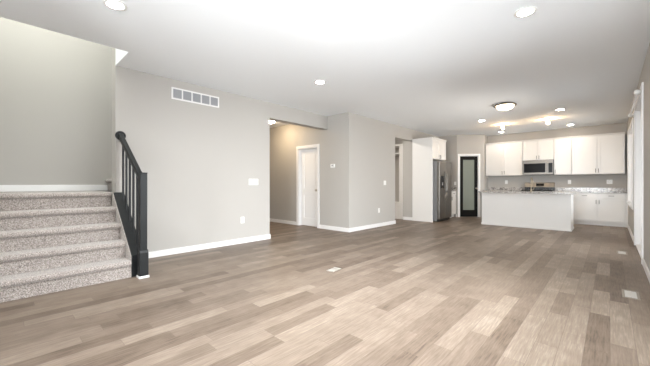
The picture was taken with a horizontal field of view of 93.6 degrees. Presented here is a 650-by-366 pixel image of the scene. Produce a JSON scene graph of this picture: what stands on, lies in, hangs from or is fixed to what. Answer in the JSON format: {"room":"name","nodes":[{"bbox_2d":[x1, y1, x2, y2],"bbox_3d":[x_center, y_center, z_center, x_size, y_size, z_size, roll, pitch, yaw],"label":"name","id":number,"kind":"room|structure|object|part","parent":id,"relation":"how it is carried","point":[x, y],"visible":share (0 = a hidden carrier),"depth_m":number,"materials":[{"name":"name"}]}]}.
{"room":"empty living room","nodes":[
{"label":"empty living room","id":0,"kind":"room"},
{"bbox_2d":[0,17,111,205],"bbox_3d":[-3.458,-1.550,5.490,0.150,5.300,3.900,0,0,43],"label":"wall","id":1,"kind":"structure","parent":0,"point":[56,88],"depth_m":4.66,"materials":[{"name":"grey paint"}]},
{"bbox_2d":[0,185,107,191],"bbox_3d":[-3.937,0.062,4.856,0.015,0.095,2.080,0,0,43],"label":"baseboard","id":2,"kind":"structure","parent":1,"relation":"attached to","point":[3,188],"depth_m":4.62,"materials":[{"name":"white wood"}]},
{"bbox_2d":[112,48,327,251],"bbox_3d":[-1.489,-1.550,5.876,0.200,5.300,4.346,0,0,43],"label":"wall","id":3,"kind":"structure","parent":0,"point":[199,161],"depth_m":5.03,"materials":[{"name":"grey paint"}]},
{"bbox_2d":[105,179,111,190],"bbox_3d":[-3.076,-0.187,5.047,0.981,0.594,0.744,0,0,43],"label":"staircase","id":4,"kind":"structure","parent":3,"relation":"attached to","point":[109,181],"depth_m":5.01,"materials":[{"name":"carpet"}]},
{"bbox_2d":[171,87,218,107],"bbox_3d":[-2.122,-1.423,5.042,0.014,0.185,0.790,0,0,43],"label":"air vent","id":5,"kind":"object","parent":3,"relation":"in","point":[176,93],"visible":1,"depth_m":5.01,"materials":[{"name":"grey metal"}]},
{"bbox_3d":[-2.330,-1.423,4.816,0.006,0.129,0.130,0,0,43],"label":"louver panel","id":6,"kind":"part","parent":5,"relation":"part of","materials":[{"name":"grey metal"}]},
{"bbox_3d":[-2.225,-1.423,4.928,0.006,0.129,0.130,0,0,43],"label":"louver panel","id":7,"kind":"part","parent":5,"relation":"part of","materials":[{"name":"grey metal"}]},
{"bbox_3d":[-2.120,-1.423,5.040,0.006,0.129,0.130,0,0,43],"label":"louver panel","id":8,"kind":"part","parent":5,"relation":"part of","materials":[{"name":"grey metal"}]},
{"bbox_3d":[-2.016,-1.423,5.153,0.006,0.129,0.130,0,0,43],"label":"louver panel","id":9,"kind":"part","parent":5,"relation":"part of","materials":[{"name":"grey metal"}]},
{"bbox_3d":[-1.911,-1.423,5.265,0.006,0.129,0.130,0,0,43],"label":"louver panel","id":10,"kind":"part","parent":5,"relation":"part of","materials":[{"name":"grey metal"}]},
{"bbox_2d":[148,234,270,257],"bbox_3d":[-2.034,1.054,5.282,0.215,0.092,2.530,0,0,43],"label":"baseboard","id":11,"kind":"structure","parent":3,"relation":"attached to","point":[159,253],"depth_m":5.14,"materials":[{"name":"white wood"}]},
{"bbox_2d":[249,179,257,184],"bbox_3d":[-1.373,-0.039,5.845,0.012,0.097,0.179,0,0,43],"label":"light switch","id":12,"kind":"object","parent":3,"relation":"attached to","point":[251,181],"visible":1,"depth_m":5.84,"materials":[{"name":"white plastic"}]},
{"bbox_2d":[270,112,351,227],"bbox_3d":[-1.151,-0.270,8.617,4.750,2.740,0.120,0,0,43],"label":"wall","id":13,"kind":"structure","parent":0,"point":[335,142],"depth_m":7.52,"materials":[{"name":"grey paint"}]},
{"bbox_2d":[296,144,318,227],"bbox_3d":[-0.412,0.050,7.914,0.850,2.100,0.138,0,0,43],"label":"door","id":14,"kind":"structure","parent":13,"relation":"in","point":[307,156],"depth_m":8.00,"materials":[{"name":"white wood"}]},
{"bbox_2d":[270,218,347,231],"bbox_3d":[-1.198,1.054,8.568,4.750,0.092,0.015,0,0,43],"label":"baseboard","id":15,"kind":"structure","parent":13,"relation":"attached to","point":[271,219],"depth_m":7.50,"materials":[{"name":"white wood"}]},
{"bbox_2d":[0,217,649,365],"bbox_3d":[0.237,1.160,6.588,9.750,0.120,13.450,0,0,43],"label":"floor","id":16,"kind":"structure","parent":0,"point":[454,291],"depth_m":2.72,"materials":[{"name":"brown wood"}]},
{"bbox_2d":[0,191,131,302],"bbox_3d":[-3.447,0.605,3.828,2.085,0.990,1.237,0,0,43],"label":"staircase","id":17,"kind":"structure","parent":16,"relation":"on","point":[51,241],"depth_m":3.44,"materials":[{"name":"carpet"}]},
{"bbox_2d":[112,131,148,278],"bbox_3d":[-2.497,0.180,3.900,1.026,1.839,0.163,0,0,43],"label":"stair railing","id":18,"kind":"object","parent":16,"relation":"on","point":[136,250],"visible":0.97,"depth_m":3.74,"materials":[{"name":"black paint"}]},
{"bbox_3d":[-2.515,-0.370,3.940,0.915,0.679,0.064,0,0,43],"label":"handrail","id":19,"kind":"part","parent":18,"relation":"part of","materials":[{"name":"black paint"}]},
{"bbox_3d":[-2.150,0.470,3.599,0.097,1.210,0.096,0,0,43],"label":"newel post","id":20,"kind":"part","parent":18,"relation":"part of","materials":[{"name":"black paint"}]},
{"bbox_2d":[326,267,340,271],"bbox_3d":[0.113,1.096,3.908,0.110,0.008,0.195,0,0,35],"label":"floor outlet","id":21,"kind":"object","parent":16,"relation":"on","point":[334,269],"visible":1,"depth_m":3.90,"materials":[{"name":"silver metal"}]},
{"bbox_2d":[395,144,402,218],"bbox_3d":[2.058,-0.080,10.169,1.500,2.360,0.510,0,0,43],"label":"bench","id":22,"kind":"object","parent":16,"relation":"on","point":[398,205],"visible":0.24,"depth_m":9.58,"materials":[{"name":"white wood"}]},
{"bbox_2d":[412,137,432,221],"bbox_3d":[2.869,-0.126,8.985,0.621,2.452,0.053,0,0,43],"label":"panel","id":23,"kind":"object","parent":16,"relation":"on","point":[422,148],"visible":1,"depth_m":8.96,"materials":[{"name":"white wood"}]},
{"bbox_2d":[433,161,451,221],"bbox_3d":[3.313,0.220,9.256,0.841,1.760,0.915,0,0,43],"label":"refrigerator","id":24,"kind":"object","parent":16,"relation":"on","point":[442,171],"visible":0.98,"depth_m":8.84,"materials":[{"name":"grey metal"}]},
{"bbox_3d":[3.373,0.174,8.853,0.071,1.661,0.405,0,0,43],"label":"freezer door","id":25,"kind":"part","parent":24,"relation":"part of","materials":[{"name":"silver metal"}]},
{"bbox_3d":[3.686,0.174,9.188,0.071,1.661,0.500,0,0,43],"label":"fridge door","id":26,"kind":"part","parent":24,"relation":"part of","materials":[{"name":"silver metal"}]},
{"bbox_2d":[450,191,455,217],"bbox_3d":[3.863,0.667,10.042,0.630,0.865,0.865,0,0,43],"label":"base cabinet","id":27,"kind":"object","parent":16,"relation":"on","point":[453,192],"visible":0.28,"depth_m":10.05,"materials":[{"name":"white wood"}]},
{"bbox_3d":[4.211,0.697,10.013,0.020,0.595,0.414,0,0,43],"label":"door","id":28,"kind":"part","parent":27,"relation":"part of","materials":[{"name":"white wood"}]},
{"bbox_2d":[481,193,573,231],"bbox_3d":[5.224,0.668,7.955,1.934,0.863,0.682,0,0,43],"label":"kitchen island","id":29,"kind":"object","parent":16,"relation":"on","point":[536,211],"visible":0.88,"depth_m":7.62,"materials":[{"name":"white wood"}]},
{"bbox_2d":[478,191,575,193],"bbox_3d":[5.190,0.220,7.920,2.010,0.033,0.860,0,0,43],"label":"island countertop","id":30,"kind":"structure","parent":29,"relation":"on","point":[526,192],"depth_m":7.53,"materials":[{"name":"stone"}]},
{"bbox_3d":[5.213,1.075,7.944,1.934,0.050,0.652,0,0,43],"label":"trim","id":31,"kind":"part","parent":29,"relation":"part of","materials":[{"name":"white wood"}]},
{"bbox_2d":[521,182,554,191],"bbox_3d":[6.410,0.525,9.188,0.764,1.150,0.711,0,0,43],"label":"range","id":32,"kind":"object","parent":16,"relation":"on","point":[538,186],"visible":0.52,"depth_m":9.27,"materials":[{"name":"silver metal"}]},
{"bbox_2d":[521,190,554,190],"bbox_3d":[6.400,0.195,9.177,0.764,0.020,0.580,0,0,43],"label":"cooktop","id":33,"kind":"object","parent":32,"relation":"in","point":[521,190],"depth_m":8.93,"materials":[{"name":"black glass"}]},
{"bbox_2d":[573,193,625,226],"bbox_3d":[7.420,0.667,8.291,1.060,0.865,0.650,0,0,43],"label":"base cabinet","id":34,"kind":"object","parent":16,"relation":"on","point":[603,209],"visible":0.94,"depth_m":8.05,"materials":[{"name":"white wood"}]},
{"bbox_3d":[7.032,0.312,8.265,0.512,0.138,0.020,0,0,43],"label":"drawer","id":35,"kind":"part","parent":34,"relation":"part of","materials":[{"name":"white wood"}]},
{"bbox_3d":[7.032,0.697,8.265,0.512,0.595,0.020,0,0,43],"label":"door","id":36,"kind":"part","parent":34,"relation":"part of","materials":[{"name":"white wood"}]},
{"bbox_2d":[552,187,626,192],"bbox_3d":[7.278,0.169,8.424,1.536,0.132,0.649,0,0,43],"label":"countertop","id":37,"kind":"structure","parent":34,"relation":"on","point":[557,189],"depth_m":8.44,"materials":[{"name":"stone"}]},
{"bbox_3d":[7.419,0.312,7.903,0.512,0.138,0.020,0,0,43],"label":"drawer","id":38,"kind":"part","parent":34,"relation":"part of","materials":[{"name":"white wood"}]},
{"bbox_3d":[7.419,0.697,7.903,0.512,0.595,0.020,0,0,43],"label":"door","id":39,"kind":"part","parent":34,"relation":"part of","materials":[{"name":"white wood"}]},
{"bbox_2d":[617,251,627,254],"bbox_3d":[4.745,1.097,4.873,0.124,0.005,0.300,0,0,43],"label":"floor vent","id":40,"kind":"object","parent":16,"relation":"in","point":[618,252],"visible":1,"depth_m":4.88,"materials":[{"name":"grey metal"}]},
{"bbox_2d":[626,193,627,227],"bbox_3d":[7.837,0.667,7.929,0.043,0.865,0.609,0,0,43],"label":"filler panel","id":41,"kind":"object","parent":16,"relation":"on","point":[626,193],"visible":0.5,"depth_m":7.71,"materials":[{"name":"white wood"}]},
{"bbox_2d":[622,289,640,299],"bbox_3d":[3.039,1.097,3.032,0.124,0.005,0.300,0,0,43],"label":"floor vent","id":42,"kind":"object","parent":16,"relation":"in","point":[630,294],"visible":1,"depth_m":3.02,"materials":[{"name":"white metal"}]},
{"bbox_3d":[5.759,0.668,9.843,1.065,0.865,0.650,0,0,43],"label":"base cabinet","id":43,"kind":"object","parent":16,"relation":"on","visible":0},
{"bbox_2d":[482,187,524,190],"bbox_3d":[5.757,0.169,9.846,1.077,0.132,0.649,0,0,43],"label":"countertop","id":44,"kind":"structure","parent":43,"relation":"on","point":[489,188],"depth_m":9.94,"materials":[{"name":"stone"}]},
{"bbox_2d":[0,0,649,136],"bbox_3d":[0.237,-1.790,6.588,9.750,0.300,13.450,0,0,43],"label":"ceiling","id":45,"kind":"structure","parent":0,"point":[438,68],"depth_m":3.80,"materials":[{"name":"white paint"}]},
{"bbox_2d":[103,0,127,10],"bbox_3d":[-1.920,-1.636,2.793,0.190,0.008,0.190,0,0,43],"label":"recessed light","id":46,"kind":"object","parent":45,"relation":"in","point":[116,5],"visible":1,"depth_m":2.79,"materials":[{"name":"white plastic"}]},
{"bbox_2d":[314,80,325,83],"bbox_3d":[-0.081,-1.636,4.907,0.190,0.008,0.190,0,0,43],"label":"recessed light","id":47,"kind":"object","parent":45,"relation":"in","point":[316,81],"visible":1,"depth_m":4.91,"materials":[{"name":"white plastic"}]},
{"bbox_2d":[494,102,516,110],"bbox_3d":[3.680,-1.566,6.238,0.410,0.148,0.410,0,0,43],"label":"flush ceiling light","id":48,"kind":"object","parent":45,"relation":"attached to","point":[504,106],"visible":1,"depth_m":6.13,"materials":[{"name":"white glass"}]},
{"bbox_3d":[3.680,-1.555,6.238,0.320,0.090,0.320,0,0,43],"label":"lamp shade","id":49,"kind":"part","parent":48,"relation":"part of","materials":[{"name":"white glass"}]},
{"bbox_2d":[514,6,536,17],"bbox_3d":[1.911,-1.636,2.909,0.190,0.008,0.190,0,0,43],"label":"recessed light","id":50,"kind":"object","parent":45,"relation":"in","point":[526,11],"visible":1,"depth_m":2.90,"materials":[{"name":"white plastic"}]},
{"bbox_2d":[352,113,437,227],"bbox_3d":[2.156,-0.270,8.921,0.330,2.740,4.840,0,0,43],"label":"wall","id":51,"kind":"structure","parent":0,"point":[373,140],"depth_m":7.78,"materials":[{"name":"grey paint"}]},
{"bbox_2d":[348,217,411,231],"bbox_3d":[1.478,1.054,8.183,0.345,0.092,3.105,0,0,43],"label":"baseboard","id":52,"kind":"structure","parent":51,"relation":"attached to","point":[353,229],"depth_m":7.68,"materials":[{"name":"white wood"}]},
{"bbox_2d":[433,137,446,160],"bbox_3d":[3.225,-1.041,9.345,0.650,0.622,0.955,0,0,43],"label":"upper cabinet","id":53,"kind":"object","parent":51,"relation":"attached to","point":[439,145],"visible":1,"depth_m":9.13,"materials":[{"name":"white wood"}]},
{"bbox_3d":[3.269,-1.022,8.976,0.020,0.567,0.460,0,0,43],"label":"door","id":54,"kind":"part","parent":53,"relation":"part of","materials":[{"name":"white wood"}]},
{"bbox_3d":[3.595,-1.022,9.325,0.020,0.567,0.460,0,0,43],"label":"door","id":55,"kind":"part","parent":53,"relation":"part of","materials":[{"name":"white wood"}]},
{"bbox_2d":[395,138,402,201],"bbox_3d":[0.998,-0.270,9.175,2.130,2.740,3.630,0,0,43],"label":"wall","id":56,"kind":"structure","parent":0,"point":[397,141],"depth_m":10.19,"materials":[{"name":"grey paint"}]},
{"bbox_2d":[438,135,456,216],"bbox_3d":[4.149,-0.270,10.439,0.748,2.740,0.100,0,0,43],"label":"wall","id":57,"kind":"structure","parent":0,"point":[451,143],"depth_m":10.25,"materials":[{"name":"grey paint"}]},
{"bbox_2d":[457,135,483,216],"bbox_3d":[4.845,-0.270,10.200,0.910,2.740,0.100,0,0,0],"label":"wall","id":58,"kind":"structure","parent":0,"point":[466,144],"depth_m":10.15,"materials":[{"name":"grey paint"}]},
{"bbox_2d":[458,154,479,216],"bbox_3d":[4.790,0.049,10.164,0.746,2.103,0.172,0,0,0],"label":"door","id":59,"kind":"structure","parent":58,"relation":"in","point":[468,164],"depth_m":10.16,"materials":[{"name":"black wood"}]},
{"bbox_3d":[4.790,0.030,10.180,0.380,1.670,0.007,0,0,0],"label":"pane","id":60,"kind":"part","parent":59,"relation":"part of","materials":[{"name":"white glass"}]},
{"bbox_2d":[484,135,487,189],"bbox_3d":[5.412,-0.270,10.343,0.100,2.740,0.395,0,0,43],"label":"wall","id":61,"kind":"structure","parent":0,"point":[485,136],"depth_m":10.25,"materials":[{"name":"grey paint"}]},
{"bbox_2d":[488,123,626,187],"bbox_3d":[6.337,-0.270,9.832,4.835,2.740,0.120,0,0,43],"label":"wall","id":62,"kind":"structure","parent":0,"point":[591,180],"depth_m":8.98,"materials":[{"name":"grey paint"}]},
{"bbox_2d":[485,140,524,175],"bbox_3d":[5.856,-0.811,9.950,1.060,1.082,0.360,0,0,43],"label":"upper cabinet","id":63,"kind":"object","parent":62,"relation":"attached to","point":[502,158],"visible":1,"depth_m":9.82,"materials":[{"name":"white wood"}]},
{"bbox_3d":[5.568,-0.792,10.030,0.512,1.027,0.020,0,0,43],"label":"door","id":64,"kind":"part","parent":63,"relation":"part of","materials":[{"name":"white wood"}]},
{"bbox_3d":[5.753,-1.331,9.840,1.060,0.042,0.046,0,0,43],"label":"crown","id":65,"kind":"part","parent":63,"relation":"part of","materials":[{"name":"white wood"}]},
{"bbox_3d":[5.955,-0.792,9.668,0.512,1.027,0.020,0,0,43],"label":"door","id":66,"kind":"part","parent":63,"relation":"part of","materials":[{"name":"white wood"}]},
{"bbox_2d":[523,138,553,160],"bbox_3d":[6.530,-1.038,9.321,0.775,0.627,0.360,0,0,43],"label":"upper cabinet","id":67,"kind":"object","parent":62,"relation":"attached to","point":[535,149],"visible":0.99,"depth_m":9.20,"materials":[{"name":"white wood"}]},
{"bbox_3d":[6.294,-1.020,9.352,0.370,0.572,0.020,0,0,43],"label":"door","id":68,"kind":"part","parent":67,"relation":"part of","materials":[{"name":"white wood"}]},
{"bbox_2d":[523,159,553,174],"bbox_3d":[6.502,-0.502,9.290,0.765,0.435,0.443,0,0,43],"label":"microwave","id":69,"kind":"object","parent":67,"relation":"attached to","point":[530,167],"visible":1,"depth_m":9.15,"materials":[{"name":"grey metal"}]},
{"bbox_3d":[6.344,-0.473,9.216,0.635,0.377,0.030,0,0,43],"label":"door","id":70,"kind":"part","parent":69,"relation":"part of","materials":[{"name":"silver metal"}]},
{"bbox_3d":[6.427,-1.331,9.210,0.775,0.042,0.046,0,0,43],"label":"crown","id":71,"kind":"part","parent":67,"relation":"part of","materials":[{"name":"white wood"}]},
{"bbox_3d":[6.577,-1.020,9.087,0.370,0.572,0.020,0,0,43],"label":"door","id":72,"kind":"part","parent":67,"relation":"part of","materials":[{"name":"white wood"}]},
{"bbox_2d":[554,136,571,174],"bbox_3d":[6.961,-0.811,8.918,0.395,1.082,0.360,0,0,43],"label":"upper cabinet","id":73,"kind":"object","parent":62,"relation":"attached to","point":[562,146],"visible":0.99,"depth_m":8.80,"materials":[{"name":"white wood"}]},
{"bbox_2d":[571,132,624,174],"bbox_3d":[7.506,-0.811,8.409,1.085,1.082,0.360,0,0,43],"label":"upper cabinet","id":74,"kind":"object","parent":62,"relation":"attached to","point":[596,153],"visible":1,"depth_m":8.27,"materials":[{"name":"white wood"}]},
{"bbox_3d":[7.213,-0.792,8.493,0.524,1.027,0.020,0,0,43],"label":"door","id":75,"kind":"part","parent":74,"relation":"part of","materials":[{"name":"white wood"}]},
{"bbox_3d":[7.402,-1.331,8.298,1.085,0.042,0.046,0,0,43],"label":"crown","id":76,"kind":"part","parent":74,"relation":"part of","materials":[{"name":"white"}]},
{"bbox_3d":[7.609,-0.792,8.123,0.524,1.027,0.020,0,0,43],"label":"door","id":77,"kind":"part","parent":74,"relation":"part of","materials":[{"name":"white wood"}]},
{"bbox_2d":[627,43,649,270],"bbox_3d":[3.666,-0.270,3.315,0.160,2.740,13.290,0,0,43],"label":"wall","id":78,"kind":"structure","parent":0,"point":[645,73],"depth_m":3.83,"materials":[{"name":"grey paint"}]},
{"bbox_2d":[626,118,632,209],"bbox_3d":[6.824,-0.395,6.728,0.205,1.800,2.140,0,0,43],"label":"window","id":79,"kind":"structure","parent":78,"relation":"in","point":[629,202],"depth_m":7.46,"materials":[{"name":"white"}]},
{"bbox_2d":[628,90,640,116],"bbox_3d":[4.936,-1.253,4.879,0.077,0.086,1.962,0,0,43],"label":"curtain rod","id":80,"kind":"object","parent":78,"relation":"attached to","point":[636,92],"visible":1,"depth_m":4.59,"materials":[{"name":"white metal"}]},
{"bbox_3d":[4.934,-1.260,4.881,0.021,0.022,1.850,0,0,43],"label":"rod","id":81,"kind":"part","parent":80,"relation":"part of","materials":[{"name":"white metal"}]},
{"bbox_2d":[627,224,649,282],"bbox_3d":[3.404,1.054,3.163,0.015,0.092,12.470,0,0,43],"label":"baseboard","id":82,"kind":"structure","parent":78,"relation":"attached to","point":[644,264],"depth_m":3.90,"materials":[{"name":"white wood"}]},
{"bbox_2d":[634,82,643,263],"bbox_3d":[5.031,-0.145,4.790,0.180,2.490,1.870,0,0,43],"label":"door","id":83,"kind":"structure","parent":78,"relation":"in","point":[639,104],"depth_m":5.42,"materials":[{"name":"white wood"}]},
{"bbox_3d":[5.051,-0.115,4.772,0.075,2.370,1.690,0,0,43],"label":"sash","id":84,"kind":"part","parent":83,"relation":"part of","materials":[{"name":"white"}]}
]}

